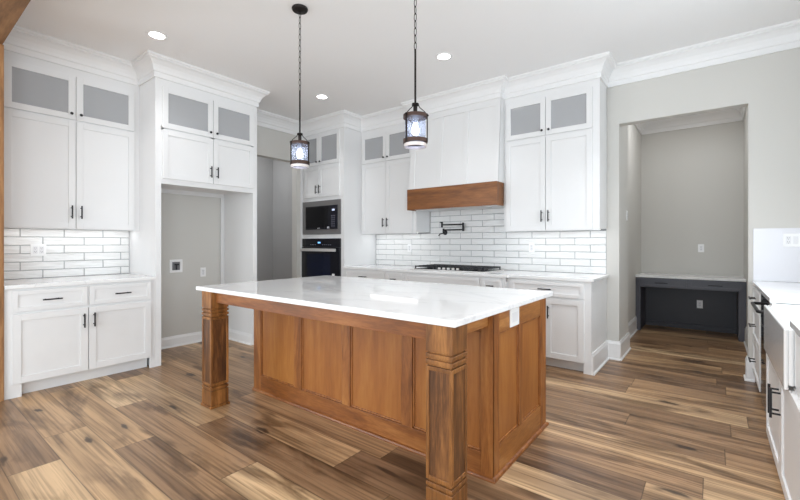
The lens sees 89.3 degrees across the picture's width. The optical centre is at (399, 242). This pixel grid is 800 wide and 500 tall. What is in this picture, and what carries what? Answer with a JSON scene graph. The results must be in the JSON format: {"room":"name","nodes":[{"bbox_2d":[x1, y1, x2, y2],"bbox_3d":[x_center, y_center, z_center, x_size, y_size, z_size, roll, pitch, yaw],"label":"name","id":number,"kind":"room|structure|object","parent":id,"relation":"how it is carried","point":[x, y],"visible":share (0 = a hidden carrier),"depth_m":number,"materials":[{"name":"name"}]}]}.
{"room":"kitchen","nodes":[
{"label":"kitchen","id":0,"kind":"room"},
{"bbox_2d":[11,126,299,337],"bbox_3d":[-2.478,-0.315,5.348,0.120,3.140,4.536,0,0,38],"label":"wall","id":1,"kind":"structure","parent":0,"point":[190,225],"depth_m":5.10,"materials":[{"name":"grey paint"}]},
{"bbox_2d":[0,44,3,401],"bbox_3d":[-3.474,-0.160,3.375,0.715,2.830,0.154,0,0,38],"label":"trim","id":2,"kind":"structure","parent":1,"relation":"attached to","point":[1,45],"depth_m":3.21,"materials":[{"name":"brown wood"}]},
{"bbox_2d":[0,0,30,43],"bbox_3d":[-1.354,-1.730,1.715,6.100,0.310,0.178,0,0,38],"label":"trim","id":3,"kind":"structure","parent":1,"relation":"attached to","point":[11,11],"depth_m":2.79,"materials":[{"name":"brown wood"}]},
{"bbox_2d":[4,228,128,279],"bbox_3d":[-3.360,0.095,4.099,0.009,0.488,1.088,0,0,38],"label":"tile backsplash","id":4,"kind":"structure","parent":1,"relation":"attached to","point":[69,252],"depth_m":4.08,"materials":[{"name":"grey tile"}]},
{"bbox_2d":[30,244,45,255],"bbox_3d":[-3.492,0.067,3.913,0.007,0.115,0.116,0,0,38],"label":"wall outlet","id":5,"kind":"object","parent":4,"relation":"attached to","point":[35,249],"visible":1,"depth_m":3.91,"materials":[{"name":"white plastic"}]},
{"bbox_2d":[33,246,37,253],"bbox_3d":[-3.504,0.067,3.893,0.002,0.068,0.034,0,0,38],"label":"socket","id":6,"kind":"object","parent":5,"relation":"attached to","point":[35,248],"depth_m":3.89,"materials":[{"name":"white plastic"}]},
{"bbox_2d":[39,246,43,252],"bbox_3d":[-3.476,0.067,3.930,0.002,0.068,0.034,0,0,38],"label":"socket","id":7,"kind":"object","parent":5,"relation":"attached to","point":[41,248],"depth_m":3.93,"materials":[{"name":"white plastic"}]},
{"bbox_2d":[4,50,138,230],"bbox_3d":[-3.228,-0.908,3.983,0.329,1.555,1.109,0,0,38],"label":"upper cabinet","id":8,"kind":"object","parent":1,"relation":"attached to","point":[71,136],"visible":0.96,"depth_m":3.87,"materials":[{"name":"white paint"}]},
{"bbox_2d":[170,259,182,272],"bbox_3d":[-2.713,0.280,4.919,0.032,0.160,0.150,0,0,38],"label":"water supply box","id":9,"kind":"object","parent":1,"relation":"attached to","point":[176,265],"visible":1,"depth_m":4.92,"materials":[{"name":"white plastic"}]},
{"bbox_2d":[200,267,205,276],"bbox_3d":[-2.521,0.372,5.187,0.007,0.115,0.070,0,0,38],"label":"wall outlet","id":10,"kind":"object","parent":1,"relation":"attached to","point":[202,270],"visible":1,"depth_m":5.18,"materials":[{"name":"white plastic"}]},
{"bbox_2d":[161,329,252,349],"bbox_3d":[-2.405,1.190,4.780,0.690,0.130,1.046,0,0,38],"label":"baseboard","id":11,"kind":"structure","parent":1,"relation":"attached to","point":[195,337],"depth_m":5.02,"materials":[{"name":"white paint"}]},
{"bbox_2d":[257,156,291,280],"bbox_3d":[-2.547,-0.315,6.403,1.280,3.140,2.220,0,0,38],"label":"wall","id":12,"kind":"structure","parent":0,"point":[274,177],"depth_m":7.35,"materials":[{"name":"grey paint"}]},
{"bbox_2d":[0,324,784,499],"bbox_3d":[-0.398,1.255,1.857,11.000,0.001,12.512,0,0,38],"label":"floor","id":13,"kind":"structure","parent":0,"point":[678,417],"depth_m":2.52,"materials":[{"name":"brown wood"}]},
{"bbox_2d":[4,280,154,399],"bbox_3d":[-3.067,0.813,3.859,0.748,0.885,1.109,0,0,38],"label":"base cabinet","id":14,"kind":"object","parent":13,"relation":"on","point":[54,336],"visible":0.98,"depth_m":3.59,"materials":[{"name":"white paint"}]},
{"bbox_2d":[4,273,155,289],"bbox_3d":[-3.083,0.355,3.872,0.724,0.030,1.108,0,0,38],"label":"countertop","id":15,"kind":"structure","parent":14,"relation":"on","point":[91,279],"depth_m":3.71,"materials":[{"name":"white stone"}]},
{"bbox_2d":[129,77,256,366],"bbox_3d":[-2.377,-0.215,4.759,0.756,2.940,1.157,0,0,38],"label":"refrigerator surround","id":16,"kind":"object","parent":13,"relation":"on","point":[194,142],"visible":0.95,"depth_m":4.50,"materials":[{"name":"white paint"}]},
{"bbox_2d":[300,127,375,276],"bbox_3d":[-0.986,-0.215,6.415,0.933,2.940,0.764,0,0,38],"label":"oven tower","id":17,"kind":"object","parent":13,"relation":"on","point":[333,172],"visible":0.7,"depth_m":6.08,"materials":[{"name":"white paint"}]},
{"bbox_2d":[300,238,340,276],"bbox_3d":[-1.044,0.293,6.376,0.858,0.721,0.655,0,0,38],"label":"wall oven","id":18,"kind":"object","parent":17,"relation":"in","point":[320,257],"visible":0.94,"depth_m":6.13,"materials":[{"name":"black metal"}]},
{"bbox_2d":[303,199,340,234],"bbox_3d":[-1.084,-0.387,6.324,0.858,0.511,0.426,0,0,38],"label":"microwave oven","id":19,"kind":"object","parent":17,"relation":"in","point":[319,217],"visible":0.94,"depth_m":6.13,"materials":[{"name":"silver metal"}]},
{"bbox_2d":[344,269,384,278],"bbox_3d":[-0.298,0.813,5.883,0.800,0.885,0.764,0,0,38],"label":"drawer","id":20,"kind":"object","parent":13,"relation":"on","point":[373,274],"visible":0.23,"depth_m":5.61,"materials":[{"name":"white paint"}]},
{"bbox_2d":[201,291,548,499],"bbox_3d":[-0.258,0.813,2.972,2.246,0.885,1.310,0,0,38],"label":"kitchen island","id":21,"kind":"object","parent":13,"relation":"on","point":[470,398],"visible":0.79,"depth_m":2.51,"materials":[{"name":"brown wood"}]},
{"bbox_2d":[196,275,552,327],"bbox_3d":[-0.268,0.355,3.017,2.337,0.030,1.364,0,0,38],"label":"island countertop","id":22,"kind":"structure","parent":21,"relation":"on","point":[448,305],"depth_m":2.62,"materials":[{"name":"white stone"}]},
{"bbox_2d":[510,307,518,327],"bbox_3d":[0.664,0.427,2.349,0.007,0.107,0.130,0,0,38],"label":"outlet","id":23,"kind":"object","parent":21,"relation":"attached to","point":[514,313],"depth_m":2.34,"materials":[{"name":"white plastic"}]},
{"bbox_2d":[385,271,506,287],"bbox_3d":[0.672,0.813,5.109,1.678,0.885,0.804,0,0,38],"label":"base cabinet","id":24,"kind":"object","parent":13,"relation":"on","point":[497,282],"visible":0.15,"depth_m":4.75,"materials":[{"name":"white paint"}]},
{"bbox_2d":[343,264,608,281],"bbox_3d":[0.709,0.355,5.108,3.343,0.030,0.777,0,0,38],"label":"countertop","id":25,"kind":"structure","parent":24,"relation":"on","point":[562,276],"depth_m":4.52,"materials":[{"name":"white stone"}]},
{"bbox_2d":[411,264,503,272],"bbox_3d":[0.713,0.314,5.091,1.030,0.052,0.540,0,0,38],"label":"gas cooktop","id":26,"kind":"object","parent":25,"relation":"in","point":[433,267],"visible":1,"depth_m":4.96,"materials":[{"name":"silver metal"}]},
{"bbox_2d":[507,278,606,374],"bbox_3d":[1.681,0.813,4.355,0.836,0.885,0.764,0,0,38],"label":"base cabinet","id":27,"kind":"object","parent":13,"relation":"on","point":[576,312],"visible":0.52,"depth_m":3.99,"materials":[{"name":"white paint"}]},
{"bbox_2d":[636,277,745,341],"bbox_3d":[4.046,0.873,5.689,1.218,0.765,0.638,0,0,38],"label":"desk","id":28,"kind":"object","parent":13,"relation":"on","point":[666,302],"visible":0.94,"depth_m":5.80,"materials":[{"name":"grey paint"}]},
{"bbox_2d":[635,272,745,281],"bbox_3d":[4.059,0.474,5.705,1.217,0.032,0.603,0,0,38],"label":"countertop","id":29,"kind":"structure","parent":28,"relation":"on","point":[642,274],"depth_m":5.54,"materials":[{"name":"white stone"}]},
{"bbox_2d":[697,300,702,307],"bbox_3d":[4.323,0.883,5.842,0.070,0.115,0.007,0,0,38],"label":"wall outlet","id":30,"kind":"object","parent":28,"relation":"attached to","point":[699,302],"visible":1,"depth_m":5.84,"materials":[{"name":"white plastic"}]},
{"bbox_2d":[748,287,760,391],"bbox_3d":[3.208,0.813,3.205,0.681,0.885,0.730,0,0,38],"label":"base cabinet","id":31,"kind":"object","parent":13,"relation":"on","point":[756,325],"visible":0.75,"depth_m":3.34,"materials":[{"name":"white paint"}]},
{"bbox_2d":[752,281,799,304],"bbox_3d":[2.995,0.355,2.890,0.651,0.030,1.467,0,0,38],"label":"countertop","id":32,"kind":"structure","parent":31,"relation":"on","point":[774,292],"depth_m":2.84,"materials":[{"name":"white stone"}]},
{"bbox_2d":[751,294,769,409],"bbox_3d":[2.777,0.816,2.685,0.661,0.878,0.596,0,0,38],"label":"dishwasher","id":33,"kind":"object","parent":13,"relation":"on","point":[764,301],"visible":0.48,"depth_m":2.90,"materials":[{"name":"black metal"}]},
{"bbox_2d":[766,303,799,499],"bbox_3d":[2.155,0.813,1.864,0.683,0.885,1.385,0,0,38],"label":"base cabinet","id":34,"kind":"object","parent":13,"relation":"on","point":[782,405],"visible":0.7,"depth_m":1.94,"materials":[{"name":"white paint"}]},
{"bbox_2d":[790,320,799,336],"bbox_3d":[1.939,0.355,1.531,0.661,0.030,1.973,0,0,38],"label":"countertop","id":35,"kind":"structure","parent":34,"relation":"on","point":[795,325],"depth_m":1.69,"materials":[{"name":"white stone"}]},
{"bbox_2d":[764,303,799,389],"bbox_3d":[2.174,0.513,2.017,0.475,0.284,0.900,0,0,38],"label":"farmhouse sink","id":36,"kind":"object","parent":35,"relation":"in","point":[779,337],"visible":0.91,"depth_m":1.98,"materials":[{"name":"white ceramic"}]},
{"bbox_2d":[15,0,799,121],"bbox_3d":[-0.364,-1.945,1.860,10.950,0.120,12.700,0,0,38],"label":"ceiling","id":37,"kind":"structure","parent":0,"point":[359,54],"depth_m":3.63,"materials":[{"name":"white paint"}]},
{"bbox_2d":[145,30,167,39],"bbox_3d":[-2.204,-1.881,3.674,0.176,0.008,0.176,0,0,38],"label":"recessed light","id":38,"kind":"object","parent":37,"relation":"in","point":[157,35],"visible":1,"depth_m":3.67,"materials":[{"name":"white paint"}]},
{"bbox_2d":[290,4,309,168],"bbox_3d":[-0.805,-1.245,3.248,0.160,1.280,0.163,0,0,38],"label":"pendant light","id":39,"kind":"object","parent":37,"relation":"hanging from","point":[300,9],"visible":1,"depth_m":3.24,"materials":[{"name":"brown metal"}]},
{"bbox_2d":[315,94,328,98],"bbox_3d":[-1.005,-1.881,5.218,0.176,0.008,0.176,0,0,38],"label":"recessed light","id":40,"kind":"object","parent":37,"relation":"in","point":[319,96],"visible":1,"depth_m":5.20,"materials":[{"name":"white paint"}]},
{"bbox_2d":[403,0,428,149],"bbox_3d":[0.096,-1.245,2.552,0.160,1.280,0.163,0,0,38],"label":"pendant light","id":41,"kind":"object","parent":37,"relation":"hanging from","point":[414,116],"visible":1,"depth_m":2.54,"materials":[{"name":"brown metal"}]},
{"bbox_2d":[412,115,417,122],"bbox_3d":[0.097,-0.785,2.558,0.036,0.057,0.036,0,0,38],"label":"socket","id":42,"kind":"object","parent":41,"relation":"attached to","point":[414,117],"depth_m":2.54,"materials":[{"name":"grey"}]},
{"bbox_2d":[435,52,452,60],"bbox_3d":[0.444,-1.881,4.092,0.176,0.008,0.176,0,0,38],"label":"recessed light","id":43,"kind":"object","parent":37,"relation":"in","point":[443,56],"visible":1,"depth_m":4.09,"materials":[{"name":"white paint"}]},
{"bbox_2d":[378,47,799,381],"bbox_3d":[1.381,-0.315,5.158,6.220,3.140,0.120,0,0,38],"label":"wall","id":44,"kind":"structure","parent":0,"point":[768,85],"depth_m":3.71,"materials":[{"name":"grey paint"}]},
{"bbox_2d":[361,121,429,233],"bbox_3d":[-0.100,-0.908,5.955,1.025,1.555,0.396,0,0,38],"label":"upper cabinet","id":45,"kind":"object","parent":44,"relation":"attached to","point":[385,161],"visible":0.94,"depth_m":5.82,"materials":[{"name":"white paint"}]},
{"bbox_2d":[3,19,799,136],"bbox_3d":[0.007,-1.786,3.477,6.100,0.203,4.220,0,0,38],"label":"trim","id":46,"kind":"structure","parent":44,"relation":"attached to","point":[149,65],"depth_m":4.20,"materials":[{"name":"white paint"}]},
{"bbox_2d":[407,97,503,211],"bbox_3d":[0.761,-1.060,5.210,1.278,1.251,0.529,0,0,38],"label":"range hood","id":47,"kind":"object","parent":44,"relation":"attached to","point":[460,166],"visible":0.95,"depth_m":4.96,"materials":[{"name":"white paint"}]},
{"bbox_2d":[428,206,490,210],"bbox_3d":[0.762,-0.441,5.199,0.750,0.007,0.320,0,0,38],"label":"hood insert","id":48,"kind":"object","parent":47,"relation":"attached to","point":[473,207],"depth_m":5.14,"materials":[{"name":"silver metal"}]},
{"bbox_2d":[376,208,605,273],"bbox_3d":[0.933,-0.063,5.421,3.315,0.804,0.009,0,0,38],"label":"tile backsplash","id":49,"kind":"structure","parent":44,"relation":"attached to","point":[483,241],"depth_m":5.23,"materials":[{"name":"white tile"}]},
{"bbox_2d":[438,222,463,235],"bbox_3d":[0.703,-0.194,5.525,0.391,0.198,0.104,0,0,38],"label":"pot filler","id":50,"kind":"object","parent":49,"relation":"attached to","point":[442,224],"visible":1,"depth_m":5.54,"materials":[{"name":"black metal"}]},
{"bbox_2d":[529,243,534,251],"bbox_3d":[1.592,0.055,4.901,0.070,0.115,0.007,0,0,38],"label":"wall outlet","id":51,"kind":"object","parent":49,"relation":"attached to","point":[531,245],"visible":1,"depth_m":4.90,"materials":[{"name":"white plastic"}]},
{"bbox_2d":[504,78,606,231],"bbox_3d":[1.714,-0.908,4.554,1.028,1.555,0.396,0,0,38],"label":"upper cabinet","id":52,"kind":"object","parent":44,"relation":"attached to","point":[555,139],"visible":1,"depth_m":4.40,"materials":[{"name":"white paint"}]},
{"bbox_2d":[753,228,799,281],"bbox_3d":[3.453,0.105,3.474,0.640,0.469,0.011,0,0,38],"label":"panel","id":53,"kind":"object","parent":44,"relation":"attached to","point":[772,261],"visible":1,"depth_m":3.58,"materials":[{"name":"white"}]},
{"bbox_2d":[783,233,799,246],"bbox_3d":[3.412,-0.025,3.493,0.162,0.115,0.009,0,0,38],"label":"wall outlet","id":54,"kind":"object","parent":53,"relation":"attached to","point":[789,240],"visible":1,"depth_m":3.51,"materials":[{"name":"white plastic"}]},
{"bbox_2d":[786,236,790,243],"bbox_3d":[3.374,-0.025,3.519,0.034,0.068,0.002,0,0,38],"label":"socket","id":55,"kind":"object","parent":54,"relation":"attached to","point":[788,238],"depth_m":3.52,"materials":[{"name":"white plastic"}]},
{"bbox_2d":[621,125,640,338],"bbox_3d":[3.082,-0.315,5.458,0.205,3.140,2.434,0,0,38],"label":"wall","id":56,"kind":"structure","parent":0,"point":[630,135],"depth_m":5.50,"materials":[{"name":"grey paint"}]},
{"bbox_2d":[591,316,637,375],"bbox_3d":[2.658,1.155,4.816,0.147,0.200,2.559,0,0,38],"label":"baseboard","id":57,"kind":"structure","parent":56,"relation":"attached to","point":[612,350],"depth_m":4.34,"materials":[{"name":"white paint"}]},
{"bbox_2d":[634,107,746,134],"bbox_3d":[3.538,-1.786,5.030,1.220,0.203,2.314,0,0,38],"label":"trim","id":58,"kind":"structure","parent":56,"relation":"attached to","point":[738,114],"depth_m":5.88,"materials":[{"name":"white paint"}]},
{"bbox_2d":[641,121,743,275],"bbox_3d":[4.329,-0.315,5.956,1.340,3.140,0.120,0,0,38],"label":"wall","id":59,"kind":"structure","parent":0,"point":[692,179],"depth_m":5.91,"materials":[{"name":"grey paint"}]},
{"bbox_2d":[698,244,703,251],"bbox_3d":[4.353,0.075,5.857,0.070,0.115,0.007,0,0,38],"label":"wall outlet","id":60,"kind":"object","parent":59,"relation":"attached to","point":[700,246],"visible":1,"depth_m":5.86,"materials":[{"name":"white plastic"}]},
{"bbox_2d":[744,109,746,326],"bbox_3d":[4.068,-0.315,4.620,0.120,3.140,2.314,0,0,38],"label":"wall","id":61,"kind":"structure","parent":0,"point":[745,117],"depth_m":5.26,"materials":[{"name":"grey paint"}]},
{"bbox_2d":[743,327,754,381],"bbox_3d":[3.754,1.155,4.399,0.107,0.200,1.877,0,0,38],"label":"baseboard","id":62,"kind":"structure","parent":61,"relation":"attached to","point":[749,376],"depth_m":3.69,"materials":[{"name":"white paint"}]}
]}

